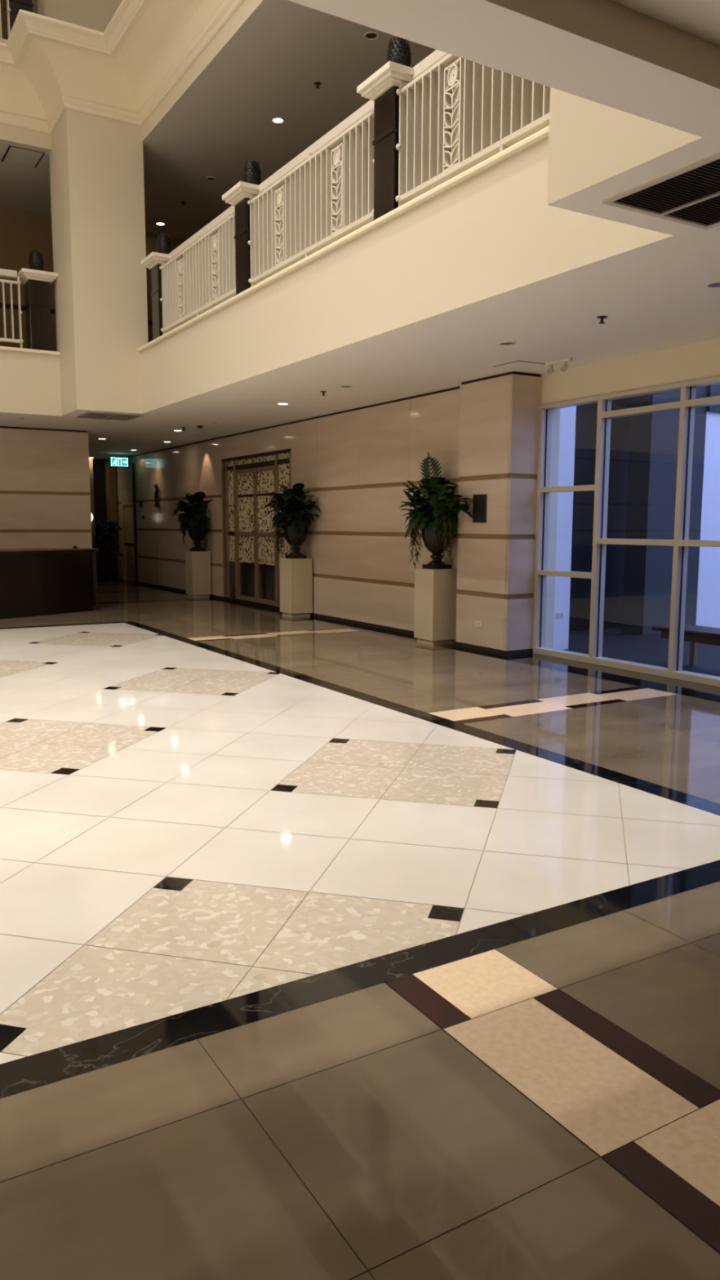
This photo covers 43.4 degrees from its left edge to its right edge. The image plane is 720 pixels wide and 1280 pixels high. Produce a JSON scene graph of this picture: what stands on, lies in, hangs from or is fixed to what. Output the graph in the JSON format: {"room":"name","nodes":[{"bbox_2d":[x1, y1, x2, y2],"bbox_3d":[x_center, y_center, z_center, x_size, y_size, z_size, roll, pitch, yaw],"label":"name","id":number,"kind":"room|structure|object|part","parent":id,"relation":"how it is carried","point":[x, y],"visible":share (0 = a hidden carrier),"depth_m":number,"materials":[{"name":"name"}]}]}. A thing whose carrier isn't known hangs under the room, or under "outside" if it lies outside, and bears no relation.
{"room":"lobby","nodes":[
{"label":"lobby","id":0,"kind":"room"},
{"bbox_2d":[0,426,92,548],"bbox_3d":[-11.151,-1.957,14.224,13.572,3.310,0.512,-4,8,-31],"label":"wall","id":1,"kind":"structure","parent":0,"point":[45,498],"depth_m":16.97,"materials":[{"name":"stone"}]},
{"bbox_2d":[31,0,122,32],"bbox_3d":[-4.727,-10.871,14.748,1.450,3.900,1.640,-4,8,-31],"label":"wall","id":2,"kind":"structure","parent":0,"point":[95,15],"depth_m":14.14,"materials":[{"name":"beige paint"}]},
{"bbox_2d":[0,0,151,68],"bbox_3d":[-5.333,-7.787,6.696,11.230,0.210,13.050,-4,8,-31],"label":"trim","id":3,"kind":"structure","parent":2,"relation":"attached to","point":[27,25],"depth_m":12.72,"materials":[{"name":"beige paint"}]},
{"bbox_2d":[0,0,10,43],"bbox_3d":[-6.473,-9.290,12.730,2.904,1.235,0.275,-4,8,-31],"label":"balustrade panel","id":4,"kind":"object","parent":3,"relation":"on","point":[8,10],"visible":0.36,"depth_m":13.38,"materials":[{"name":"white metal"}]},
{"bbox_3d":[-6.443,-8.797,12.738,2.860,0.045,0.090,-4,8,-31],"label":"rail","id":5,"kind":"part","parent":4,"relation":"part of","materials":[{"name":"beige ceramic"}]},
{"bbox_3d":[-5.222,-9.320,13.405,0.020,1.130,0.090,-4,8,-31],"label":"plate","id":6,"kind":"part","parent":4,"relation":"part of","materials":[{"name":"beige ceramic"}]},
{"bbox_2d":[4,0,33,39],"bbox_3d":[-5.118,-9.578,13.552,0.560,1.605,0.560,-4,8,-31],"label":"newel post","id":7,"kind":"object","parent":3,"relation":"on","point":[15,6],"visible":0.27,"depth_m":13.41,"materials":[{"name":"brown paint"}]},
{"bbox_2d":[0,0,186,351],"bbox_3d":[-10.106,-8.890,14.978,17.000,8.320,0.170,-4,8,-31],"label":"wall","id":8,"kind":"structure","parent":0,"point":[21,232],"depth_m":17.31,"materials":[{"name":"brown paint"}]},
{"bbox_2d":[0,302,152,325],"bbox_3d":[-10.063,-6.122,15.245,17.000,0.080,0.030,-4,8,-31],"label":"trim","id":9,"kind":"structure","parent":8,"relation":"attached to","point":[6,305],"depth_m":17.31,"materials":[{"name":"black"}]},
{"bbox_2d":[48,125,147,355],"bbox_3d":[-4.197,-6.217,14.513,1.160,3.170,1.210,-4,8,-31],"label":"column","id":10,"kind":"structure","parent":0,"point":[96,179],"depth_m":14.01,"materials":[{"name":"beige paint"}]},
{"bbox_2d":[0,125,549,355],"bbox_3d":[-5.016,-3.880,8.527,10.490,0.055,12.520,-4,8,-31],"label":"trim","id":11,"kind":"structure","parent":10,"relation":"attached to","point":[544,133],"depth_m":8.40,"materials":[{"name":"beige"}]},
{"bbox_2d":[0,268,23,348],"bbox_3d":[-6.718,-5.214,13.839,2.904,1.235,0.275,-4,8,-31],"label":"balustrade panel","id":12,"kind":"object","parent":11,"relation":"on","point":[6,273],"visible":0.99,"depth_m":14.43,"materials":[{"name":"white metal"}]},
{"bbox_3d":[-6.748,-5.781,13.820,2.840,0.105,0.150,-4,8,-31],"label":"handrail","id":13,"kind":"part","parent":12,"relation":"part of","materials":[{"name":"beige ceramic"}]},
{"bbox_3d":[-6.685,-5.618,13.733,2.860,0.035,0.090,-4,8,-31],"label":"rail","id":14,"kind":"part","parent":12,"relation":"part of","materials":[{"name":"beige ceramic"}]},
{"bbox_3d":[-6.687,-4.721,13.848,2.860,0.045,0.090,-4,8,-31],"label":"rail","id":15,"kind":"part","parent":12,"relation":"part of","materials":[{"name":"white metal"}]},
{"bbox_3d":[-5.467,-5.243,14.515,0.020,1.130,0.090,-4,8,-31],"label":"plate","id":16,"kind":"part","parent":12,"relation":"part of","materials":[{"name":"white metal"}]},
{"bbox_2d":[16,249,57,351],"bbox_3d":[-5.239,-5.504,14.688,0.560,1.605,0.560,-4,8,-31],"label":"newel post","id":17,"kind":"object","parent":11,"relation":"on","point":[37,282],"visible":0.95,"depth_m":14.56,"materials":[{"name":"beige paint"}]},
{"bbox_2d":[141,232,171,340],"bbox_3d":[-2.981,-5.387,13.820,0.560,1.605,0.560,-4,8,-31],"label":"newel post","id":18,"kind":"object","parent":11,"relation":"on","point":[153,261],"visible":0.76,"depth_m":13.67,"materials":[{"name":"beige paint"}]},
{"bbox_2d":[159,205,235,334],"bbox_3d":[-2.159,-5.023,12.454,0.275,1.235,2.904,-4,8,-31],"label":"balustrade panel","id":19,"kind":"object","parent":11,"relation":"on","point":[198,275],"visible":0.98,"depth_m":12.32,"materials":[{"name":"white metal"}]},
{"bbox_3d":[-2.941,-5.124,13.638,0.090,1.130,0.020,-4,8,-31],"label":"plate","id":20,"kind":"part","parent":19,"relation":"part of","materials":[{"name":"beige ceramic"}]},
{"bbox_3d":[-2.211,-5.431,12.369,0.090,0.035,2.860,-4,8,-31],"label":"rail","id":21,"kind":"part","parent":19,"relation":"part of","materials":[{"name":"beige ceramic"}]},
{"bbox_3d":[-2.214,-4.533,12.484,0.090,0.045,2.860,-4,8,-31],"label":"rail","id":22,"kind":"part","parent":19,"relation":"part of","materials":[{"name":"beige ceramic"}]},
{"bbox_3d":[-2.104,-5.587,12.414,0.150,0.105,2.840,-4,8,-31],"label":"handrail","id":23,"kind":"part","parent":19,"relation":"part of","materials":[{"name":"beige ceramic"}]},
{"bbox_2d":[222,159,261,295],"bbox_3d":[-1.315,-5.028,11.053,0.560,1.605,0.560,-4,8,-31],"label":"newel post","id":24,"kind":"object","parent":11,"relation":"on","point":[237,196],"visible":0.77,"depth_m":10.91,"materials":[{"name":"brown wood"}]},
{"bbox_2d":[247,100,374,287],"bbox_3d":[-0.493,-4.664,9.687,0.275,1.235,2.904,-4,8,-31],"label":"balustrade panel","id":25,"kind":"object","parent":11,"relation":"on","point":[325,193],"visible":0.91,"depth_m":9.48,"materials":[{"name":"white metal"}]},
{"bbox_3d":[-1.274,-4.765,10.870,0.090,1.130,0.020,-4,8,-31],"label":"plate","id":26,"kind":"part","parent":25,"relation":"part of","materials":[{"name":"white metal"}]},
{"bbox_3d":[-0.545,-5.072,9.602,0.090,0.035,2.860,-4,8,-31],"label":"rail","id":27,"kind":"part","parent":25,"relation":"part of","materials":[{"name":"beige ceramic"}]},
{"bbox_3d":[-0.548,-4.175,9.717,0.090,0.045,2.860,-4,8,-31],"label":"rail","id":28,"kind":"part","parent":25,"relation":"part of","materials":[{"name":"beige ceramic"}]},
{"bbox_3d":[-0.437,-5.229,9.647,0.150,0.105,2.840,-4,8,-31],"label":"handrail","id":29,"kind":"part","parent":25,"relation":"part of","materials":[{"name":"white metal"}]},
{"bbox_2d":[356,36,413,221],"bbox_3d":[0.352,-4.669,8.286,0.560,1.605,0.560,-4,8,-31],"label":"newel post","id":30,"kind":"object","parent":11,"relation":"on","point":[381,87],"visible":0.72,"depth_m":8.15,"materials":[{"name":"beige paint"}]},
{"bbox_2d":[395,49,550,207],"bbox_3d":[1.174,-4.306,6.919,0.275,1.235,2.904,-4,8,-31],"label":"balustrade panel","id":31,"kind":"object","parent":11,"relation":"on","point":[494,110],"visible":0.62,"depth_m":7.41,"materials":[{"name":"beige metal"}]},
{"bbox_3d":[0.392,-4.407,8.103,0.090,1.130,0.020,-4,8,-31],"label":"plate","id":32,"kind":"part","parent":31,"relation":"part of","materials":[{"name":"white metal"}]},
{"bbox_3d":[1.229,-4.870,6.880,0.150,0.105,2.840,-4,8,-31],"label":"handrail","id":33,"kind":"part","parent":31,"relation":"part of","materials":[{"name":"white wood"}]},
{"bbox_3d":[1.121,-4.714,6.835,0.090,0.035,2.860,-4,8,-31],"label":"rail","id":34,"kind":"part","parent":31,"relation":"part of","materials":[{"name":"beige ceramic"}]},
{"bbox_3d":[1.118,-3.816,6.950,0.090,0.045,2.860,-4,8,-31],"label":"rail","id":35,"kind":"part","parent":31,"relation":"part of","materials":[{"name":"beige ceramic"}]},
{"bbox_2d":[92,458,107,552],"bbox_3d":[-13.450,-3.218,21.316,17.000,4.600,0.200,-4,8,-31],"label":"wall","id":36,"kind":"structure","parent":0,"point":[99,464],"depth_m":24.89,"materials":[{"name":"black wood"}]},
{"bbox_2d":[88,457,117,565],"bbox_3d":[-7.107,-3.300,24.831,0.780,3.310,0.300,-4,8,-31],"label":"trim","id":37,"kind":"structure","parent":36,"relation":"attached to","point":[110,473],"depth_m":24.73,"materials":[{"name":"brown stone"}]},
{"bbox_2d":[0,0,435,239],"bbox_3d":[-3.956,-7.080,4.822,17.000,1.000,23.830,-4,8,-31],"label":"ceiling","id":38,"kind":"structure","parent":0,"point":[264,64],"depth_m":13.14,"materials":[{"name":"beige paint"}]},
{"bbox_2d":[0,145,44,168],"bbox_3d":[-5.475,-7.833,14.668,0.545,0.012,0.720,-4,8,-31],"label":"ceiling hatch","id":39,"kind":"object","parent":38,"relation":"attached to","point":[14,155],"visible":1,"depth_m":14.64,"materials":[{"name":"beige paint"}]},
{"bbox_2d":[0,0,225,121],"bbox_3d":[-5.334,-7.445,6.740,10.730,0.490,12.550,-4,8,-31],"label":"cove","id":40,"kind":"object","parent":38,"relation":"attached to","point":[48,70],"visible":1,"depth_m":13.22,"materials":[{"name":"beige paint"}]},
{"bbox_2d":[0,0,244,133],"bbox_3d":[-5.335,-7.138,6.779,10.930,0.140,12.750,-4,8,-31],"label":"trim","id":41,"kind":"structure","parent":38,"relation":"attached to","point":[228,7],"depth_m":13.46,"materials":[{"name":"beige"}]},
{"bbox_2d":[155,222,164,225],"bbox_3d":[-3.954,-8.242,17.903,0.175,0.010,0.175,-4,8,-31],"label":"recessed light","id":42,"kind":"object","parent":38,"relation":"in","point":[157,223],"visible":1,"depth_m":17.90,"materials":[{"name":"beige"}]},
{"bbox_2d":[205,176,216,181],"bbox_3d":[-2.567,-7.939,15.559,0.175,0.010,0.175,-4,8,-31],"label":"recessed light","id":43,"kind":"object","parent":38,"relation":"in","point":[209,178],"visible":1,"depth_m":15.55,"materials":[{"name":"brown metal"}]},
{"bbox_2d":[271,117,284,123],"bbox_3d":[-1.208,-7.646,13.303,0.175,0.010,0.175,-4,8,-31],"label":"recessed light","id":44,"kind":"object","parent":38,"relation":"in","point":[277,120],"visible":1,"depth_m":13.30,"materials":[{"name":"beige"}]},
{"bbox_2d":[314,81,320,88],"bbox_3d":[-0.572,-7.481,12.192,0.090,0.054,0.089,-4,8,-31],"label":"sprinkler","id":45,"kind":"object","parent":38,"relation":"attached to","point":[317,83],"visible":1,"depth_m":12.18,"materials":[{"name":"black metal"}]},
{"bbox_2d":[364,31,378,39],"bbox_3d":[0.137,-7.347,10.992,0.175,0.010,0.175,-4,8,-31],"label":"recessed light","id":46,"kind":"object","parent":38,"relation":"in","point":[369,35],"visible":1,"depth_m":10.98,"materials":[{"name":"brown"}]},
{"bbox_2d":[115,386,460,641],"bbox_3d":[-2.568,-2.471,18.452,0.362,3.310,16.000,-4,8,-31],"label":"wall","id":47,"kind":"structure","parent":0,"point":[356,463],"depth_m":14.35,"materials":[{"name":"stone"}]},
{"bbox_2d":[120,502,135,582],"bbox_3d":[-6.057,-2.627,24.282,0.300,2.120,1.240,-4,8,-31],"label":"door","id":48,"kind":"structure","parent":47,"relation":"in","point":[127,521],"depth_m":24.39,"materials":[{"name":"brown wood"}]},
{"bbox_2d":[132,463,137,583],"bbox_3d":[-5.870,-3.030,23.573,0.050,3.100,0.070,-4,8,-31],"label":"trim","id":49,"kind":"structure","parent":47,"relation":"attached to","point":[133,464],"depth_m":23.55,"materials":[{"name":"black wood"}]},
{"bbox_2d":[153,483,159,506],"bbox_3d":[-4.927,-3.511,21.864,0.110,0.593,0.200,-4,8,-31],"label":"wall sculpture","id":50,"kind":"object","parent":47,"relation":"attached to","point":[156,500],"visible":1,"depth_m":21.82,"materials":[{"name":"brown metal"}]},
{"bbox_2d":[221,448,291,609],"bbox_3d":[-1.916,-2.096,17.301,0.361,2.860,3.170,-4,8,-31],"label":"door","id":51,"kind":"structure","parent":47,"relation":"in","point":[254,478],"depth_m":17.48,"materials":[{"name":"brown paint"}]},
{"bbox_3d":[-2.768,-2.257,18.582,0.100,2.750,0.070,-4,8,-31],"label":"frame post","id":52,"kind":"part","parent":51,"relation":"part of","materials":[{"name":"brown wood"}]},
{"bbox_3d":[-2.676,-2.237,18.429,0.100,2.750,0.070,-4,8,-31],"label":"frame post","id":53,"kind":"part","parent":51,"relation":"part of","materials":[{"name":"brown wood"}]},
{"bbox_3d":[-2.563,-2.148,18.250,0.060,0.080,0.370,-4,8,-31],"label":"sidelight rail","id":54,"kind":"part","parent":51,"relation":"part of","materials":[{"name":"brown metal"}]},
{"bbox_3d":[-2.563,-2.793,18.166,0.006,1.220,0.370,-4,8,-31],"label":"pane","id":55,"kind":"part","parent":51,"relation":"part of","materials":[{"name":"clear glass"}]},
{"bbox_3d":[-2.566,-1.850,18.287,0.006,0.520,0.370,-4,8,-31],"label":"pane","id":56,"kind":"part","parent":51,"relation":"part of","materials":[{"name":"beige glass"}]},
{"bbox_3d":[-2.450,-2.188,18.054,0.100,2.750,0.070,-4,8,-31],"label":"frame post","id":57,"kind":"part","parent":51,"relation":"part of","materials":[{"name":"brown wood"}]},
{"bbox_3d":[-2.198,-3.027,17.521,0.006,0.410,0.791,-4,8,-31],"label":"pane","id":58,"kind":"part","parent":51,"relation":"part of","materials":[{"name":"beige glass"}]},
{"bbox_3d":[-2.200,-2.447,17.595,0.006,0.680,0.791,-4,8,-31],"label":"pane","id":59,"kind":"part","parent":51,"relation":"part of","materials":[{"name":"beige glass"}]},
{"bbox_3d":[-2.202,-1.772,17.682,0.006,0.520,0.791,-4,8,-31],"label":"pane","id":60,"kind":"part","parent":51,"relation":"part of","materials":[{"name":"beige glass"}]},
{"bbox_3d":[-1.972,-3.311,17.110,0.080,0.080,3.170,-4,8,-31],"label":"transom rail","id":61,"kind":"part","parent":51,"relation":"part of","materials":[{"name":"brown wood"}]},
{"bbox_3d":[-1.964,-3.398,17.080,0.006,0.100,1.820,-4,8,-31],"label":"pane","id":62,"kind":"part","parent":51,"relation":"part of","materials":[{"name":"beige glass"}]},
{"bbox_3d":[-1.732,-2.926,16.747,0.006,0.410,0.791,-4,8,-31],"label":"pane","id":63,"kind":"part","parent":51,"relation":"part of","materials":[{"name":"beige glass"}]},
{"bbox_3d":[-1.734,-2.346,16.822,0.006,0.680,0.791,-4,8,-31],"label":"pane","id":64,"kind":"part","parent":51,"relation":"part of","materials":[{"name":"beige glass"}]},
{"bbox_3d":[-1.736,-1.672,16.908,0.006,0.520,0.791,-4,8,-31],"label":"pane","id":65,"kind":"part","parent":51,"relation":"part of","materials":[{"name":"beige glass"}]},
{"bbox_3d":[-1.481,-1.980,16.445,0.100,2.750,0.070,-4,8,-31],"label":"frame post","id":66,"kind":"part","parent":51,"relation":"part of","materials":[{"name":"brown wood"}]},
{"bbox_3d":[-1.333,-2.528,16.123,0.006,1.220,0.510,-4,8,-31],"label":"pane","id":67,"kind":"part","parent":51,"relation":"part of","materials":[{"name":"beige glass"}]},
{"bbox_3d":[-1.331,-3.262,16.029,0.006,0.100,0.510,-4,8,-31],"label":"pane","id":68,"kind":"part","parent":51,"relation":"part of","materials":[{"name":"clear glass"}]},
{"bbox_3d":[-1.335,-1.586,16.243,0.006,0.520,0.510,-4,8,-31],"label":"pane","id":69,"kind":"part","parent":51,"relation":"part of","materials":[{"name":"beige glass"}]},
{"bbox_3d":[-1.184,-1.916,15.951,0.100,2.750,0.070,-4,8,-31],"label":"frame post","id":70,"kind":"part","parent":51,"relation":"part of","materials":[{"name":"brown metal"}]},
{"bbox_2d":[0,579,719,1279],"bbox_3d":[0.283,0.388,10.379,29.000,0.301,33.300,-4,8,-31],"label":"floor","id":71,"kind":"structure","parent":0,"point":[330,949],"depth_m":3.29,"materials":[{"name":"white tile"}]},
{"bbox_2d":[0,547,98,618],"bbox_3d":[-8.850,-0.741,13.484,10.160,1.100,2.300,-4,8,-31],"label":"reception desk","id":72,"kind":"object","parent":71,"relation":"on","point":[34,582],"visible":1,"depth_m":15.37,"materials":[{"name":"brown wood"}]},
{"bbox_2d":[0,547,98,555],"bbox_3d":[-8.848,-1.257,13.418,10.160,0.060,2.300,-4,8,-31],"label":"countertop","id":73,"kind":"structure","parent":72,"relation":"on","point":[62,550],"depth_m":15.55,"materials":[{"name":"black wood"}]},
{"bbox_2d":[92,545,119,582],"bbox_3d":[-6.914,-2.050,24.286,0.840,0.970,0.340,-4,8,-31],"label":"console table","id":74,"kind":"object","parent":71,"relation":"on","point":[107,569],"visible":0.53,"depth_m":24.25,"materials":[{"name":"brown wood"}]},
{"bbox_2d":[90,509,93,546],"bbox_3d":[-7.162,-2.995,23.980,0.180,0.980,0.180,-4,8,-31],"label":"table lamp","id":75,"kind":"object","parent":74,"relation":"on","point":[91,515],"visible":0.2,"depth_m":23.91,"materials":[{"name":"silver metal"}]},
{"bbox_2d":[92,520,104,545],"bbox_3d":[-6.980,-2.851,24.113,0.330,0.662,0.382,-4,8,-31],"label":"potted plant","id":76,"kind":"object","parent":74,"relation":"on","point":[98,540],"visible":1,"depth_m":24.06,"materials":[{"name":"green plant"}]},
{"bbox_3d":[-6.974,-2.642,24.138,0.250,0.240,0.250,-4,8,-31],"label":"pot","id":77,"kind":"part","parent":76,"relation":"part of","materials":[{"name":"black wood"}]},
{"bbox_3d":[-6.928,-1.969,24.318,0.720,0.760,0.250,-4,8,-31],"label":"panel","id":78,"kind":"part","parent":74,"relation":"part of","materials":[{"name":"brown wood"}]},
{"bbox_2d":[104,520,121,545],"bbox_3d":[-6.650,-2.877,24.304,0.497,0.668,0.445,-4,8,-31],"label":"potted plant","id":79,"kind":"object","parent":74,"relation":"on","point":[111,528],"visible":1,"depth_m":24.23,"materials":[{"name":"green plant"}]},
{"bbox_3d":[-6.665,-2.664,24.322,0.250,0.240,0.250,-4,8,-31],"label":"pot","id":80,"kind":"part","parent":79,"relation":"part of","materials":[{"name":"black ceramic"}]},
{"bbox_3d":[-6.522,-1.976,24.380,0.040,0.800,0.040,-4,8,-31],"label":"leg","id":81,"kind":"part","parent":74,"relation":"part of","materials":[{"name":"black wood"}]},
{"bbox_2d":[185,551,211,598],"bbox_3d":[-3.451,-1.404,19.268,0.410,0.980,0.430,-4,8,-31],"label":"pedestal","id":82,"kind":"object","parent":71,"relation":"on","point":[197,563],"visible":0.95,"depth_m":19.10,"materials":[{"name":"beige laminate"}]},
{"bbox_2d":[171,491,213,551],"bbox_3d":[-3.590,-2.504,19.091,0.772,1.246,1.246,-4,8,-31],"label":"potted plant","id":83,"kind":"object","parent":82,"relation":"on","point":[194,519],"visible":1,"depth_m":18.85,"materials":[{"name":"green plant"}]},
{"bbox_2d":[279,558,312,617],"bbox_3d":[-1.087,-0.895,15.343,0.410,0.980,0.430,-4,8,-31],"label":"pedestal","id":84,"kind":"object","parent":71,"relation":"on","point":[295,575],"visible":0.95,"depth_m":15.18,"materials":[{"name":"beige stone"}]},
{"bbox_2d":[262,482,320,561],"bbox_3d":[-1.225,-1.965,15.158,0.781,1.313,1.268,-4,8,-31],"label":"potted plant","id":85,"kind":"object","parent":84,"relation":"on","point":[293,520],"visible":1,"depth_m":14.95,"materials":[{"name":"green plant"}]},
{"bbox_2d":[413,568,457,645],"bbox_3d":[1.002,-0.446,11.873,0.410,0.980,0.430,-4,8,-31],"label":"pedestal","id":86,"kind":"object","parent":71,"relation":"on","point":[435,589],"visible":0.8,"depth_m":11.70,"materials":[{"name":"beige laminate"}]},
{"bbox_2d":[399,451,472,568],"bbox_3d":[0.940,-1.668,11.608,0.714,1.512,1.305,-4,8,-31],"label":"potted plant","id":87,"kind":"object","parent":86,"relation":"on","point":[436,517],"visible":1,"depth_m":11.53,"materials":[{"name":"green plant"}]},
{"bbox_2d":[651,623,719,666],"bbox_3d":[4.101,0.179,9.305,0.470,0.450,2.400,-4,8,-31],"label":"bench","id":88,"kind":"object","parent":71,"relation":"on","point":[695,634],"visible":0.59,"depth_m":9.84,"materials":[{"name":"brown"}]},
{"bbox_3d":[4.106,0.045,9.290,0.400,0.080,2.200,-4,8,-31],"label":"frame","id":89,"kind":"part","parent":88,"relation":"part of","materials":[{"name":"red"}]},
{"bbox_3d":[3.773,0.127,10.216,0.060,0.320,0.060,-4,8,-31],"label":"leg","id":90,"kind":"part","parent":88,"relation":"part of","materials":[{"name":"brown"}]},
{"bbox_2d":[0,0,719,458],"bbox_3d":[-5.626,-3.316,8.103,17.000,0.970,30.300,-4,8,-31],"label":"ceiling","id":91,"kind":"structure","parent":0,"point":[526,251],"depth_m":7.37,"materials":[{"name":"beige paint"}]},
{"bbox_2d":[74,411,143,421],"bbox_3d":[-4.144,-3.683,14.891,0.900,0.013,0.900,-4,8,-31],"label":"ceiling vent","id":92,"kind":"object","parent":91,"relation":"in","point":[88,415],"visible":1,"depth_m":14.82,"materials":[{"name":"beige metal"}]},
{"bbox_2d":[110,453,128,466],"bbox_3d":[-6.119,-4.571,22.968,0.440,0.310,0.044,-4,8,-31],"label":"exit sign","id":93,"kind":"object","parent":91,"relation":"hanging from","point":[114,461],"visible":1,"depth_m":22.95,"materials":[{"name":"teal plastic"}]},
{"bbox_2d":[276,402,288,404],"bbox_3d":[-1.134,-3.469,13.278,0.175,0.010,0.175,-4,8,-31],"label":"recessed light","id":94,"kind":"object","parent":91,"relation":"in","point":[279,403],"visible":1,"depth_m":13.26,"materials":[{"name":"beige plastic"}]},
{"bbox_2d":[339,385,353,387],"bbox_3d":[-0.174,-3.253,11.606,0.175,0.010,0.175,-4,8,-31],"label":"recessed light","id":95,"kind":"object","parent":91,"relation":"in","point":[340,386],"visible":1,"depth_m":11.60,"materials":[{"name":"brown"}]},
{"bbox_2d":[497,341,515,345],"bbox_3d":[1.436,-2.892,8.817,0.175,0.010,0.175,-4,8,-31],"label":"recessed light","id":96,"kind":"object","parent":91,"relation":"in","point":[504,343],"visible":1,"depth_m":8.80,"materials":[{"name":"beige plastic"}]},
{"bbox_2d":[493,360,545,369],"bbox_3d":[1.772,-3.049,10.038,0.400,0.006,0.450,-4,8,-31],"label":"ceiling hatch","id":97,"kind":"object","parent":91,"relation":"attached to","point":[517,365],"visible":1,"depth_m":10.01,"materials":[{"name":"white paint"}]},
{"bbox_2d":[545,357,573,374],"bbox_3d":[2.121,-2.939,9.728,0.095,0.142,0.380,-4,8,-31],"label":"emergency light","id":98,"kind":"object","parent":91,"relation":"attached to","point":[564,367],"visible":1,"depth_m":9.71,"materials":[{"name":"beige plastic"}]},
{"bbox_2d":[596,315,607,324],"bbox_3d":[2.063,-2.725,7.701,0.090,0.054,0.089,-4,8,-31],"label":"sprinkler","id":99,"kind":"object","parent":91,"relation":"attached to","point":[601,317],"visible":1,"depth_m":7.69,"materials":[{"name":"black metal"}]},
{"bbox_2d":[600,152,719,230],"bbox_3d":[2.026,-2.352,4.615,0.870,0.013,1.300,-4,8,-31],"label":"ceiling vent","id":100,"kind":"object","parent":91,"relation":"in","point":[688,195],"visible":1,"depth_m":4.88,"materials":[{"name":"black metal"}]},
{"bbox_2d":[705,280,719,288],"bbox_3d":[2.632,-2.610,6.637,0.175,0.010,0.175,-4,8,-31],"label":"recessed light","id":101,"kind":"object","parent":91,"relation":"in","point":[716,284],"visible":1,"depth_m":6.66,"materials":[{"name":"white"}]},
{"bbox_2d":[454,371,542,655],"bbox_3d":[1.733,-1.528,11.173,0.562,3.310,1.012,-4,8,-31],"label":"pillar","id":102,"kind":"structure","parent":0,"point":[500,414],"depth_m":10.86,"materials":[{"name":"stone"}]},
{"bbox_2d":[475,621,481,627],"bbox_3d":[1.474,-0.196,11.233,0.012,0.074,0.120,-4,8,-31],"label":"wall socket","id":103,"kind":"object","parent":102,"relation":"attached to","point":[477,624],"visible":1,"depth_m":11.22,"materials":[{"name":"beige plastic"}]},
{"bbox_2d":[472,493,487,522],"bbox_3d":[1.465,-1.609,11.068,0.019,0.345,0.260,-4,8,-31],"label":"wall plaque","id":104,"kind":"object","parent":102,"relation":"attached to","point":[479,501],"visible":1,"depth_m":11.05,"materials":[{"name":"brown metal"}]},
{"bbox_2d":[553,405,576,649],"bbox_3d":[2.384,-1.841,11.385,0.390,3.920,0.450,-4,8,-31],"label":"wall","id":105,"kind":"structure","parent":0,"point":[567,415],"depth_m":11.28,"materials":[{"name":"white"}]},
{"bbox_2d":[555,612,563,618],"bbox_3d":[2.519,-0.309,11.394,0.120,0.074,0.012,-4,8,-31],"label":"wall socket","id":106,"kind":"object","parent":105,"relation":"attached to","point":[559,615],"visible":1,"depth_m":11.38,"materials":[{"name":"beige plastic"}]},
{"bbox_2d":[568,397,631,631],"bbox_3d":[3.102,-2.932,13.232,3.640,5.620,0.200,-4,8,-31],"label":"wall","id":107,"kind":"structure","parent":0,"point":[586,418],"depth_m":13.55,"materials":[{"name":"black"}]},
{"bbox_2d":[540,337,719,648],"bbox_3d":[1.322,-1.848,12.477,0.300,4.210,30.300,-4,8,-31],"label":"wall header","id":108,"kind":"structure","parent":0,"point":[700,360],"depth_m":9.77,"materials":[{"name":"beige paint"}]},
{"bbox_2d":[532,376,719,687],"bbox_3d":[3.632,-0.996,8.469,0.160,2.950,5.718,-4,8,-31],"label":"window","id":109,"kind":"structure","parent":108,"relation":"in","point":[687,405],"depth_m":9.89,"materials":[{"name":"silver metal"}]},
{"bbox_3d":[3.630,0.433,8.648,0.160,0.070,5.710,-4,8,-31],"label":"sill rail","id":110,"kind":"part","parent":109,"relation":"part of","materials":[{"name":"silver metal"}]},
{"bbox_3d":[3.638,-2.436,8.281,0.160,0.045,5.710,-4,8,-31],"label":"head rail","id":111,"kind":"part","parent":109,"relation":"part of","materials":[{"name":"silver metal"}]},
{"bbox_2d":[621,386,719,635],"bbox_3d":[6.500,-3.061,14.322,5.880,5.620,0.400,-4,8,-31],"label":"wall","id":112,"kind":"structure","parent":0,"point":[653,450],"depth_m":13.08,"materials":[{"name":"grey"}]},
{"bbox_2d":[706,383,719,413],"bbox_3d":[7.007,-4.691,14.387,4.740,2.400,0.450,-4,8,-31],"label":"lintel","id":113,"kind":"object","parent":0,"point":[713,390],"visible":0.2,"depth_m":13.16,"materials":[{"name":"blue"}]}
]}

